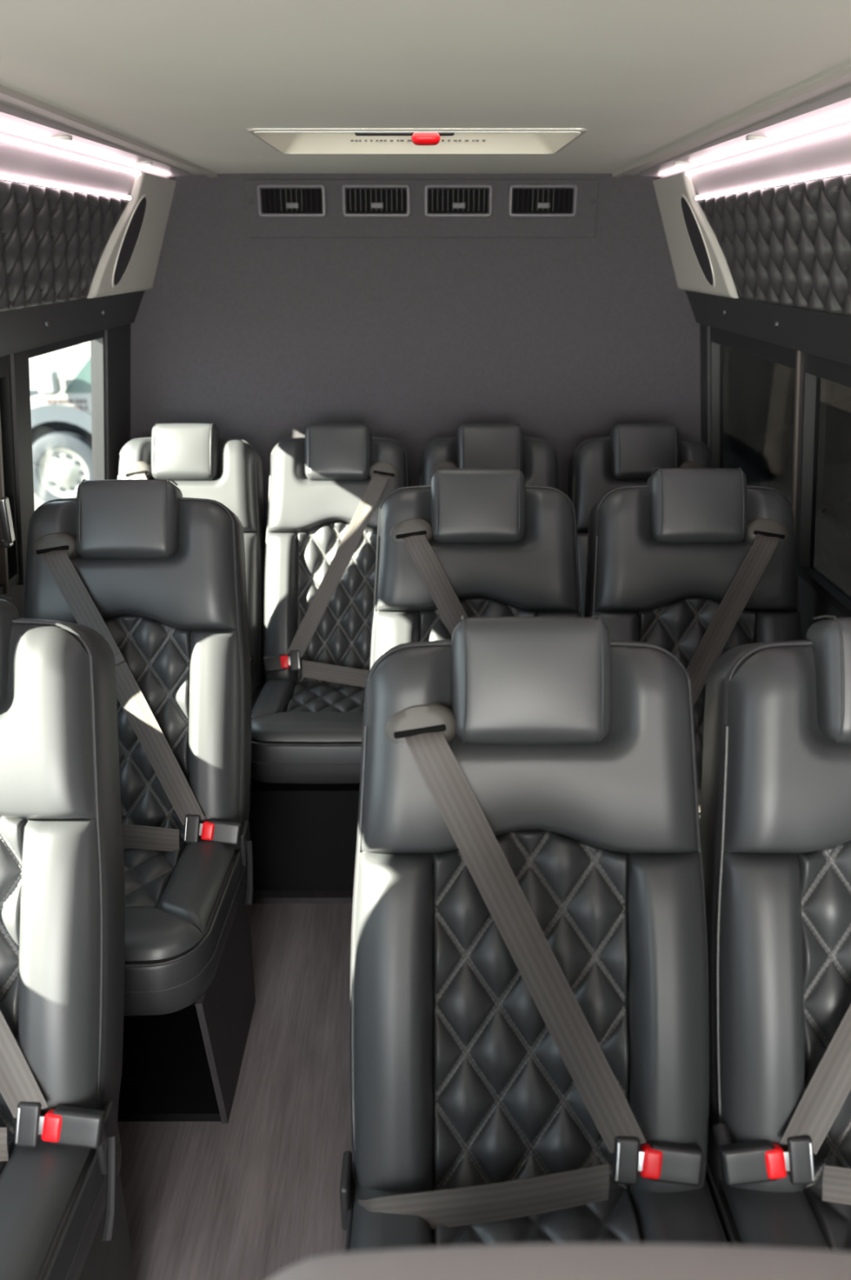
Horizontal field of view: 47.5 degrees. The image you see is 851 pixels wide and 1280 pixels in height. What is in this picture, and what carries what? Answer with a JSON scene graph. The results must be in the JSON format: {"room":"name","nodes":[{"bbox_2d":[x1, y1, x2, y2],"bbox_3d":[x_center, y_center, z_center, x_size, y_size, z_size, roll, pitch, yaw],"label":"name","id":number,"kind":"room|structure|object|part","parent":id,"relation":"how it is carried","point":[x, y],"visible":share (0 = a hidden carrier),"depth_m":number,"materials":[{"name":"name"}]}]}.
{"room":"vehicle interior","nodes":[
{"label":"vehicle interior","id":0,"kind":"room"},
{"bbox_2d":[0,582,24,617],"bbox_3d":[-0.876,0.506,0.627,0.248,1.750,5.180,0,22,0],"label":"wall","id":1,"kind":"structure","parent":0,"point":[16,592],"depth_m":2.22,"materials":[{"name":"grey plastic"}]},
{"bbox_2d":[0,354,20,595],"bbox_3d":[-0.916,-0.293,1.937,0.098,0.505,0.410,0,22,0],"label":"window","id":2,"kind":"structure","parent":1,"relation":"in","point":[9,545],"depth_m":2.09,"materials":[{"name":"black glass"}]},
{"bbox_2d":[9,350,34,585],"bbox_3d":[-0.912,-0.385,2.164,0.097,0.525,0.080,0,22,0],"label":"trim","id":3,"kind":"structure","parent":1,"relation":"attached to","point":[20,375],"depth_m":2.14,"materials":[{"name":"grey plastic"}]},
{"bbox_2d":[48,136,71,141],"bbox_3d":[-0.666,-0.916,1.765,0.042,0.007,0.042,0,22,0],"label":"ceiling spotlight","id":4,"kind":"object","parent":1,"relation":"attached to","point":[55,138],"visible":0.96,"depth_m":1.75,"materials":[{"name":"grey plastic"}]},
{"bbox_2d":[0,180,128,311],"bbox_3d":[-0.764,-0.246,0.611,0.084,0.219,3.918,0,22,0],"label":"wall panel","id":5,"kind":"object","parent":1,"relation":"attached to","point":[53,242],"visible":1,"depth_m":1.95,"materials":[{"name":"grey leather"}]},
{"bbox_2d":[0,173,132,200],"bbox_3d":[-0.725,-0.199,0.193,0.011,0.011,4.708,0,22,0],"label":"led strip","id":6,"kind":"object","parent":1,"relation":"attached to","point":[2,176],"visible":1,"depth_m":1.91,"materials":[{"name":"white plastic"}]},
{"bbox_2d":[27,329,105,501],"bbox_3d":[-0.919,-0.506,2.463,0.092,0.505,0.565,0,22,0],"label":"window","id":7,"kind":"structure","parent":1,"relation":"in","point":[96,339],"depth_m":2.67,"materials":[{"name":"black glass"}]},
{"bbox_2d":[0,134,141,175],"bbox_3d":[-0.705,-0.319,0.339,0.012,0.012,5.068,0,22,0],"label":"led strip","id":8,"kind":"object","parent":1,"relation":"attached to","point":[2,138],"visible":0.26,"depth_m":1.87,"materials":[{"name":"white plastic"}]},
{"bbox_2d":[0,289,145,356],"bbox_3d":[-0.867,-0.003,0.419,0.126,0.100,5.179,0,22,0],"label":"window valance","id":9,"kind":"object","parent":1,"relation":"attached to","point":[27,327],"visible":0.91,"depth_m":2.22,"materials":[{"name":"grey plastic"}]},
{"bbox_2d":[0,102,193,199],"bbox_3d":[-0.700,-0.317,0.292,0.140,0.152,5.180,0,22,0],"label":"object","id":10,"kind":"structure","parent":1,"relation":"attached to","point":[15,123],"depth_m":1.89,"materials":[{"name":"grey plastic"}]},
{"bbox_2d":[104,323,130,479],"bbox_3d":[-0.912,-0.655,2.829,0.097,0.525,0.225,0,22,0],"label":"trim","id":11,"kind":"structure","parent":1,"relation":"attached to","point":[117,339],"depth_m":2.79,"materials":[{"name":"grey plastic"}]},
{"bbox_2d":[86,169,176,297],"bbox_3d":[-0.750,-1.048,2.498,0.114,0.290,0.537,0,22,0],"label":"speaker panel","id":12,"kind":"object","parent":1,"relation":"attached to","point":[129,260],"visible":1,"depth_m":2.49,"materials":[{"name":"grey plastic"}]},
{"bbox_2d":[113,197,146,285],"bbox_3d":[-0.746,-1.008,2.445,0.055,0.208,0.164,7,23,16],"label":"speaker grille","id":13,"kind":"object","parent":12,"relation":"attached to","point":[130,224],"depth_m":2.43,"materials":[{"name":"grey fabric"}]},
{"bbox_2d":[134,161,152,164],"bbox_3d":[-0.666,-1.127,2.284,0.042,0.007,0.042,0,22,0],"label":"ceiling spotlight","id":14,"kind":"object","parent":1,"relation":"attached to","point":[140,162],"visible":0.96,"depth_m":2.27,"materials":[{"name":"grey plastic"}]},
{"bbox_2d":[117,903,353,1279],"bbox_3d":[-0.030,1.345,0.967,2.000,0.060,5.180,0,22,0],"label":"floor","id":15,"kind":"structure","parent":0,"point":[255,1195],"depth_m":1.84,"materials":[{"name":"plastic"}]},
{"bbox_2d":[0,595,135,1279],"bbox_3d":[-0.659,0.575,1.261,0.494,1.146,0.790,0,22,0],"label":"passenger seat","id":16,"kind":"object","parent":15,"relation":"on","point":[63,1216],"visible":1,"depth_m":1.29,"materials":[{"name":"black leather"}]},
{"bbox_2d":[0,1132,15,1174],"bbox_3d":[-0.672,0.698,1.204,0.250,0.045,0.315,0,22,0],"label":"seat cushion","id":17,"kind":"object","parent":16,"relation":"on","point":[7,1148],"depth_m":1.25,"materials":[{"name":"black leather"}]},
{"bbox_3d":[-0.672,0.451,1.312,0.250,0.429,0.210,0,22,0],"label":"quilted panel","id":18,"kind":"part","parent":16,"relation":"part of","materials":[{"name":"black leather"}]},
{"bbox_3d":[-0.515,0.628,1.254,0.033,0.054,0.030,0,22,0],"label":"latch plate","id":19,"kind":"part","parent":16,"relation":"part of","materials":[{"name":"black plastic"}]},
{"bbox_3d":[-0.672,0.116,1.322,0.440,0.248,0.142,0,22,0],"label":"panel","id":20,"kind":"part","parent":16,"relation":"part of","materials":[{"name":"black leather"}]},
{"bbox_3d":[-0.672,0.335,1.380,0.467,0.703,0.390,0,22,0],"label":"seat","id":21,"kind":"part","parent":16,"relation":"part of","materials":[{"name":"black leather"}]},
{"bbox_2d":[35,1142,121,1279],"bbox_3d":[-0.672,0.786,1.171,0.464,0.160,0.461,0,22,0],"label":"seat cushion","id":22,"kind":"object","parent":16,"relation":"on","point":[71,1180],"depth_m":1.23,"materials":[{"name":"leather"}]},
{"bbox_3d":[-0.457,0.984,1.279,0.012,0.375,0.430,0,22,0],"label":"panel","id":23,"kind":"part","parent":16,"relation":"part of","materials":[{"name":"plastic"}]},
{"bbox_3d":[-0.422,0.735,1.296,0.016,0.105,0.090,-1,22,-3],"label":"recline lever","id":24,"kind":"part","parent":16,"relation":"part of","materials":[{"name":"black plastic"}]},
{"bbox_2d":[22,479,255,1123],"bbox_3d":[-0.592,0.309,1.915,0.494,1.146,0.790,0,22,0],"label":"passenger seat","id":25,"kind":"object","parent":15,"relation":"on","point":[158,572],"visible":0.57,"depth_m":1.94,"materials":[{"name":"black leather"}]},
{"bbox_3d":[-0.605,-0.150,1.976,0.440,0.248,0.142,0,22,0],"label":"panel","id":26,"kind":"part","parent":25,"relation":"part of","materials":[{"name":"black leather"}]},
{"bbox_3d":[-0.605,0.186,1.965,0.250,0.429,0.210,0,22,0],"label":"quilted panel","id":27,"kind":"part","parent":25,"relation":"part of","materials":[{"name":"black leather"}]},
{"bbox_2d":[123,838,186,907],"bbox_3d":[-0.605,0.433,1.857,0.250,0.045,0.315,0,22,0],"label":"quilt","id":28,"kind":"object","parent":25,"relation":"on","point":[150,864],"depth_m":1.85,"materials":[{"name":"black leather"}]},
{"bbox_3d":[-0.605,0.070,2.033,0.467,0.703,0.390,0,22,0],"label":"seat","id":29,"kind":"part","parent":25,"relation":"part of","materials":[{"name":"black leather"}]},
{"bbox_2d":[124,906,203,960],"bbox_3d":[-0.605,0.492,1.641,0.450,0.036,0.130,0,22,0],"label":"cushion","id":30,"kind":"object","parent":25,"relation":"on","point":[160,933],"depth_m":1.62,"materials":[{"name":"black leather"}]},
{"bbox_2d":[124,848,246,1015],"bbox_3d":[-0.605,0.521,1.825,0.464,0.160,0.461,0,22,0],"label":"seat cushion","id":31,"kind":"object","parent":25,"relation":"on","point":[166,982],"depth_m":1.73,"materials":[{"name":"black leather"}]},
{"bbox_3d":[-0.460,0.372,1.907,0.033,0.054,0.030,0,22,0],"label":"latch plate","id":32,"kind":"part","parent":25,"relation":"part of","materials":[{"name":"black plastic"}]},
{"bbox_3d":[-0.390,0.718,1.932,0.012,0.375,0.430,0,22,0],"label":"panel","id":33,"kind":"part","parent":25,"relation":"part of","materials":[{"name":"plastic"}]},
{"bbox_3d":[-0.355,0.470,1.950,0.016,0.105,0.090,-1,22,-3],"label":"recline lever","id":34,"kind":"part","parent":25,"relation":"part of","materials":[{"name":"black plastic"}]},
{"bbox_2d":[248,777,359,903],"bbox_3d":[-0.030,0.418,2.744,1.780,0.319,0.630,0,22,0],"label":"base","id":35,"kind":"object","parent":15,"relation":"on","point":[303,837],"visible":0.02,"depth_m":2.48,"materials":[{"name":"black plastic"}]},
{"bbox_2d":[117,422,265,709],"bbox_3d":[-0.668,-0.125,2.575,0.423,0.802,0.790,0,22,0],"label":"passenger seat","id":36,"kind":"object","parent":35,"relation":"on","point":[203,464],"visible":0.15,"depth_m":2.66,"materials":[{"name":"black leather"}]},
{"bbox_3d":[-0.668,-0.428,2.699,0.398,0.244,0.142,0,22,0],"label":"panel","id":37,"kind":"part","parent":36,"relation":"part of","materials":[{"name":"black leather"}]},
{"bbox_3d":[-0.668,-0.211,2.755,0.423,0.692,0.390,0,22,0],"label":"seat","id":38,"kind":"part","parent":36,"relation":"part of","materials":[{"name":"black leather"}]},
{"bbox_2d":[251,684,263,709],"bbox_3d":[-0.668,0.235,2.545,0.420,0.157,0.461,0,22,0],"label":"seat cushion","id":39,"kind":"object","parent":36,"relation":"on","point":[256,689],"depth_m":2.64,"materials":[{"name":"black leather"}]},
{"bbox_2d":[250,422,409,783],"bbox_3d":[-0.243,-0.125,2.575,0.423,0.802,0.790,0,22,0],"label":"passenger seat","id":40,"kind":"object","parent":35,"relation":"on","point":[328,486],"visible":0.86,"depth_m":2.66,"materials":[{"name":"black leather"}]},
{"bbox_3d":[-0.354,0.056,2.629,0.030,0.053,0.030,0,22,0],"label":"latch plate","id":41,"kind":"part","parent":40,"relation":"part of","materials":[{"name":"black plastic"}]},
{"bbox_2d":[250,738,361,783],"bbox_3d":[-0.243,0.235,2.545,0.420,0.157,0.461,0,22,0],"label":"seat cushion","id":42,"kind":"object","parent":40,"relation":"on","point":[275,761],"depth_m":2.32,"materials":[{"name":"black leather"}]},
{"bbox_2d":[251,711,363,742],"bbox_3d":[-0.243,0.208,2.362,0.407,0.035,0.130,0,22,0],"label":"cushion","id":43,"kind":"object","parent":40,"relation":"on","point":[266,726],"depth_m":2.32,"materials":[{"name":"black leather"}]},
{"bbox_2d":[286,681,364,711],"bbox_3d":[-0.243,0.148,2.578,0.226,0.044,0.315,0,22,0],"label":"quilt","id":44,"kind":"object","parent":40,"relation":"on","point":[301,696],"depth_m":2.56,"materials":[{"name":"black leather"}]},
{"bbox_3d":[-0.243,-0.211,2.755,0.423,0.692,0.390,0,22,0],"label":"seat","id":45,"kind":"part","parent":40,"relation":"part of","materials":[{"name":"black leather"}]},
{"bbox_3d":[-0.243,-0.097,2.687,0.226,0.422,0.210,0,22,0],"label":"quilted panel","id":46,"kind":"part","parent":40,"relation":"part of","materials":[{"name":"black leather"}]},
{"bbox_3d":[-0.243,-0.428,2.699,0.398,0.244,0.142,0,22,0],"label":"panel","id":47,"kind":"part","parent":40,"relation":"part of","materials":[{"name":"black leather"}]},
{"bbox_2d":[418,422,559,490],"bbox_3d":[0.180,-0.125,2.575,0.423,0.802,0.790,0,22,0],"label":"passenger seat","id":48,"kind":"object","parent":35,"relation":"on","point":[503,446],"visible":0.03,"depth_m":2.66,"materials":[{"name":"black leather"}]},
{"bbox_2d":[567,422,711,617],"bbox_3d":[0.610,-0.125,2.575,0.423,0.802,0.790,0,22,0],"label":"passenger seat","id":49,"kind":"object","parent":35,"relation":"on","point":[631,452],"visible":0.09,"depth_m":2.66,"materials":[{"name":"black leather"}]},
{"bbox_3d":[0.610,-0.211,2.755,0.423,0.692,0.390,0,22,0],"label":"seat","id":50,"kind":"part","parent":49,"relation":"part of","materials":[{"name":"black leather"}]},
{"bbox_3d":[0.610,-0.428,2.699,0.398,0.244,0.142,0,22,0],"label":"panel","id":51,"kind":"part","parent":49,"relation":"part of","materials":[{"name":"black leather"}]},
{"bbox_2d":[369,467,581,669],"bbox_3d":[0.107,0.268,2.017,0.476,1.146,0.790,0,22,0],"label":"passenger seat","id":52,"kind":"object","parent":15,"relation":"on","point":[470,542],"visible":0.15,"depth_m":2.04,"materials":[{"name":"black leather"}]},
{"bbox_3d":[0.112,-0.191,2.077,0.440,0.248,0.142,0,22,0],"label":"panel","id":53,"kind":"part","parent":52,"relation":"part of","materials":[{"name":"black leather"}]},
{"bbox_3d":[0.112,0.144,2.067,0.250,0.429,0.210,0,22,0],"label":"quilted panel","id":54,"kind":"part","parent":52,"relation":"part of","materials":[{"name":"black leather"}]},
{"bbox_2d":[339,614,728,1252],"bbox_3d":[0.131,0.605,1.187,0.476,1.146,0.790,0,22,0],"label":"passenger seat","id":55,"kind":"object","parent":15,"relation":"on","point":[529,989],"visible":0.91,"depth_m":1.21,"materials":[{"name":"black leather"}]},
{"bbox_2d":[348,1183,433,1252],"bbox_3d":[0.135,0.816,1.097,0.464,0.160,0.461,0,22,0],"label":"seat cushion","id":56,"kind":"object","parent":55,"relation":"on","point":[372,1225],"depth_m":1.17,"materials":[{"name":"black leather"}]},
{"bbox_3d":[0.135,0.146,1.248,0.440,0.248,0.142,0,22,0],"label":"panel","id":57,"kind":"part","parent":55,"relation":"part of","materials":[{"name":"black leather"}]},
{"bbox_3d":[0.135,0.481,1.238,0.250,0.429,0.210,0,22,0],"label":"quilted panel","id":58,"kind":"part","parent":55,"relation":"part of","materials":[{"name":"black leather"}]},
{"bbox_2d":[433,1184,641,1247],"bbox_3d":[0.135,0.728,1.129,0.250,0.045,0.315,0,22,0],"label":"seat cushion","id":59,"kind":"object","parent":55,"relation":"on","point":[615,1216],"depth_m":1.17,"materials":[{"name":"black leather"}]},
{"bbox_3d":[0.245,0.635,1.180,0.033,0.054,0.030,0,22,0],"label":"latch plate","id":60,"kind":"part","parent":55,"relation":"part of","materials":[{"name":"black plastic"}]},
{"bbox_2d":[269,1243,850,1279],"bbox_3d":[0.096,0.958,0.372,0.476,1.105,0.790,0,22,0],"label":"passenger seat","id":61,"kind":"object","parent":15,"relation":"on","point":[540,1261],"visible":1,"depth_m":0.52,"materials":[{"name":"grey leather"}]},
{"bbox_2d":[583,467,801,821],"bbox_3d":[0.588,0.268,2.017,0.476,1.146,0.790,0,22,0],"label":"passenger seat","id":62,"kind":"object","parent":15,"relation":"on","point":[698,565],"visible":0.3,"depth_m":2.04,"materials":[{"name":"black leather"}]},
{"bbox_3d":[0.583,0.028,2.135,0.467,0.703,0.390,0,22,0],"label":"seat","id":63,"kind":"part","parent":62,"relation":"part of","materials":[{"name":"black leather"}]},
{"bbox_3d":[0.583,-0.191,2.077,0.440,0.248,0.142,0,22,0],"label":"panel","id":64,"kind":"part","parent":62,"relation":"part of","materials":[{"name":"black leather"}]},
{"bbox_3d":[0.583,0.144,2.067,0.250,0.429,0.210,0,22,0],"label":"quilted panel","id":65,"kind":"part","parent":62,"relation":"part of","materials":[{"name":"black leather"}]},
{"bbox_2d":[699,614,850,1252],"bbox_3d":[0.606,0.605,1.187,0.486,1.146,0.790,0,22,0],"label":"passenger seat","id":66,"kind":"object","parent":15,"relation":"on","point":[775,816],"visible":0.97,"depth_m":1.21,"materials":[{"name":"black leather"}]},
{"bbox_2d":[704,1164,742,1245],"bbox_3d":[0.606,0.816,1.097,0.464,0.160,0.461,0,22,0],"label":"seat cushion","id":67,"kind":"object","parent":66,"relation":"on","point":[727,1201],"depth_m":1.22,"materials":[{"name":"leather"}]},
{"bbox_3d":[0.606,0.365,1.306,0.467,0.703,0.390,0,22,0],"label":"seat","id":68,"kind":"part","parent":66,"relation":"part of","materials":[{"name":"black leather"}]},
{"bbox_3d":[0.606,0.146,1.248,0.440,0.248,0.142,0,22,0],"label":"panel","id":69,"kind":"part","parent":66,"relation":"part of","materials":[{"name":"black leather"}]},
{"bbox_3d":[0.458,0.635,1.180,0.033,0.054,0.030,0,22,0],"label":"latch plate","id":70,"kind":"part","parent":66,"relation":"part of","materials":[{"name":"black plastic"}]},
{"bbox_3d":[0.606,0.481,1.238,0.250,0.429,0.210,0,22,0],"label":"quilted panel","id":71,"kind":"part","parent":66,"relation":"part of","materials":[{"name":"black leather"}]},
{"bbox_2d":[803,1185,850,1252],"bbox_3d":[0.606,0.728,1.129,0.250,0.045,0.315,0,22,0],"label":"seat cushion","id":72,"kind":"object","parent":66,"relation":"on","point":[830,1215],"depth_m":1.18,"materials":[{"name":"black leather"}]},
{"bbox_2d":[130,173,700,684],"bbox_3d":[-0.030,-0.521,3.037,1.840,1.960,0.060,0,22,0],"label":"wall","id":73,"kind":"structure","parent":0,"point":[566,340],"depth_m":2.84,"materials":[{"name":"grey fabric"}]},
{"bbox_2d":[0,84,217,177],"bbox_3d":[-0.610,-0.356,0.276,0.064,0.092,5.180,0,22,0],"label":"trim","id":74,"kind":"structure","parent":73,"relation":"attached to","point":[10,97],"depth_m":1.71,"materials":[{"name":"grey plastic"}]},
{"bbox_2d":[244,179,598,237],"bbox_3d":[-0.010,-1.209,2.711,0.985,0.150,0.027,0,22,0],"label":"air vent","id":75,"kind":"object","parent":73,"relation":"in","point":[334,224],"depth_m":2.71,"materials":[{"name":"grey plastic"}]},
{"bbox_3d":[-0.374,-1.225,2.698,0.192,0.086,0.015,0,22,0],"label":"air vent","id":76,"kind":"part","parent":75,"relation":"part of","materials":[{"name":"black plastic"}]},
{"bbox_3d":[-0.138,-1.225,2.698,0.192,0.086,0.015,0,22,0],"label":"air vent","id":77,"kind":"part","parent":75,"relation":"part of","materials":[{"name":"black plastic"}]},
{"bbox_3d":[0.091,-1.225,2.698,0.192,0.086,0.015,0,22,0],"label":"air vent","id":78,"kind":"part","parent":75,"relation":"part of","materials":[{"name":"black plastic"}]},
{"bbox_3d":[0.327,-1.225,2.698,0.192,0.086,0.015,0,22,0],"label":"air vent","id":79,"kind":"part","parent":75,"relation":"part of","materials":[{"name":"black plastic"}]},
{"bbox_2d":[699,323,710,452],"bbox_3d":[0.853,-0.682,2.896,0.097,0.525,0.080,0,22,0],"label":"trim","id":80,"kind":"structure","parent":73,"relation":"attached to","point":[704,330],"depth_m":2.85,"materials":[{"name":"grey plastic"}]},
{"bbox_2d":[611,64,850,177],"bbox_3d":[0.550,-0.356,0.276,0.064,0.092,5.180,0,22,0],"label":"trim","id":81,"kind":"structure","parent":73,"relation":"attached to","point":[838,80],"depth_m":1.57,"materials":[{"name":"grey plastic"}]},
{"bbox_2d":[0,0,850,173],"bbox_3d":[-0.030,-0.370,0.271,1.110,0.102,5.180,0,22,0],"label":"ceiling","id":82,"kind":"structure","parent":0,"point":[187,80],"depth_m":1.21,"materials":[{"name":"fabric"}]},
{"bbox_2d":[246,128,587,154],"bbox_3d":[-0.015,-1.048,1.949,0.624,0.087,0.464,0,22,0],"label":"roof hatch","id":83,"kind":"object","parent":82,"relation":"attached to","point":[291,141],"visible":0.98,"depth_m":2.13,"materials":[{"name":"grey plastic"}]},
{"bbox_3d":[0.001,-1.026,1.979,0.059,0.024,0.054,0,22,0],"label":"release knob","id":84,"kind":"part","parent":83,"relation":"part of","materials":[{"name":"red plastic"}]},
{"bbox_2d":[796,574,844,639],"bbox_3d":[0.816,0.506,0.627,0.248,1.750,5.180,0,22,0],"label":"wall","id":85,"kind":"structure","parent":0,"point":[811,603],"depth_m":2.20,"materials":[{"name":"grey plastic"}]},
{"bbox_2d":[672,161,690,164],"bbox_3d":[0.606,-1.127,2.284,0.042,0.007,0.042,0,22,0],"label":"ceiling spotlight","id":86,"kind":"object","parent":85,"relation":"attached to","point":[673,162],"visible":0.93,"depth_m":2.27,"materials":[{"name":"grey plastic"}]},
{"bbox_2d":[653,169,738,298],"bbox_3d":[0.690,-1.048,2.498,0.114,0.290,0.537,0,22,0],"label":"speaker panel","id":87,"kind":"object","parent":85,"relation":"attached to","point":[700,264],"visible":0.99,"depth_m":2.49,"materials":[{"name":"grey plastic"}]},
{"bbox_2d":[680,197,712,285],"bbox_3d":[0.686,-1.008,2.445,0.055,0.208,0.164,-7,23,-16],"label":"speaker grille","id":88,"kind":"object","parent":87,"relation":"attached to","point":[696,224],"depth_m":2.43,"materials":[{"name":"grey"}]},
{"bbox_2d":[635,86,850,200],"bbox_3d":[0.640,-0.317,0.292,0.140,0.152,5.180,0,22,0],"label":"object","id":89,"kind":"structure","parent":85,"relation":"attached to","point":[832,111],"depth_m":1.75,"materials":[{"name":"grey plastic"}]},
{"bbox_2d":[710,326,803,565],"bbox_3d":[0.856,-0.528,2.516,0.098,0.505,0.740,0,22,0],"label":"window","id":90,"kind":"structure","parent":85,"relation":"in","point":[756,385],"depth_m":2.49,"materials":[{"name":"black glass"}]},
{"bbox_3d":[0.868,-0.528,2.516,0.062,0.505,0.740,0,22,0],"label":"pane","id":91,"kind":"part","parent":90,"relation":"part of","materials":[{"name":"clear glass"}]},
{"bbox_2d":[745,136,768,141],"bbox_3d":[0.606,-0.916,1.765,0.042,0.007,0.042,0,22,0],"label":"ceiling spotlight","id":92,"kind":"object","parent":85,"relation":"attached to","point":[748,138],"visible":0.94,"depth_m":1.75,"materials":[{"name":"grey plastic"}]},
{"bbox_2d":[684,290,850,364],"bbox_3d":[0.807,-0.003,0.419,0.126,0.100,5.179,0,22,0],"label":"window valance","id":93,"kind":"object","parent":85,"relation":"attached to","point":[823,334],"visible":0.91,"depth_m":2.10,"materials":[{"name":"grey plastic"}]},
{"bbox_2d":[685,124,850,175],"bbox_3d":[0.645,-0.319,0.339,0.012,0.012,5.068,0,22,0],"label":"led strip","id":94,"kind":"object","parent":85,"relation":"attached to","point":[846,128],"visible":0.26,"depth_m":1.76,"materials":[{"name":"white plastic"}]},
{"bbox_2d":[693,166,850,200],"bbox_3d":[0.665,-0.199,0.193,0.011,0.011,4.708,0,22,0],"label":"led strip","id":95,"kind":"object","parent":85,"relation":"attached to","point":[847,170],"visible":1,"depth_m":1.80,"materials":[{"name":"white plastic"}]},
{"bbox_2d":[697,174,850,316],"bbox_3d":[0.704,-0.246,0.611,0.084,0.219,3.918,0,22,0],"label":"wall panel","id":96,"kind":"object","parent":85,"relation":"attached to","point":[788,245],"visible":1,"depth_m":1.84,"materials":[{"name":"grey leather"}]},
{"bbox_2d":[796,351,850,617],"bbox_3d":[0.859,-0.182,1.664,0.092,0.505,1.100,0,22,0],"label":"window","id":97,"kind":"structure","parent":85,"relation":"in","point":[824,535],"depth_m":2.09,"materials":[{"name":"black glass"}]},
{"bbox_3d":[0.868,-0.182,1.664,0.062,0.505,1.100,0,22,0],"label":"pane","id":98,"kind":"part","parent":97,"relation":"part of","materials":[{"name":"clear glass"}]},
{"label":"outside","id":99,"kind":"structure","parent":0,"visible":0},
{"bbox_2d":[28,343,81,511],"bbox_3d":[0.000,-0.145,6.417,60.000,0.100,50.000,0,22,0],"label":"ground","id":100,"kind":"structure","parent":99,"point":[57,359],"depth_m":20.29,"materials":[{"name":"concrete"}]},
{"bbox_2d":[29,341,92,502],"bbox_3d":[-1.490,-2.327,9.238,5.460,1.818,2.090,0,22,0],"label":"truck","id":101,"kind":"object","parent":100,"relation":"on","point":[60,402],"visible":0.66,"depth_m":8.54,"materials":[{"name":"grey paint"}]},
{"bbox_2d":[35,368,60,395],"bbox_3d":[-3.210,-2.200,8.237,0.170,0.220,0.140,0,22,0],"label":"mirror","id":102,"kind":"object","parent":101,"relation":"attached to","point":[47,379],"depth_m":8.18,"materials":[{"name":"grey paint"}]}
]}

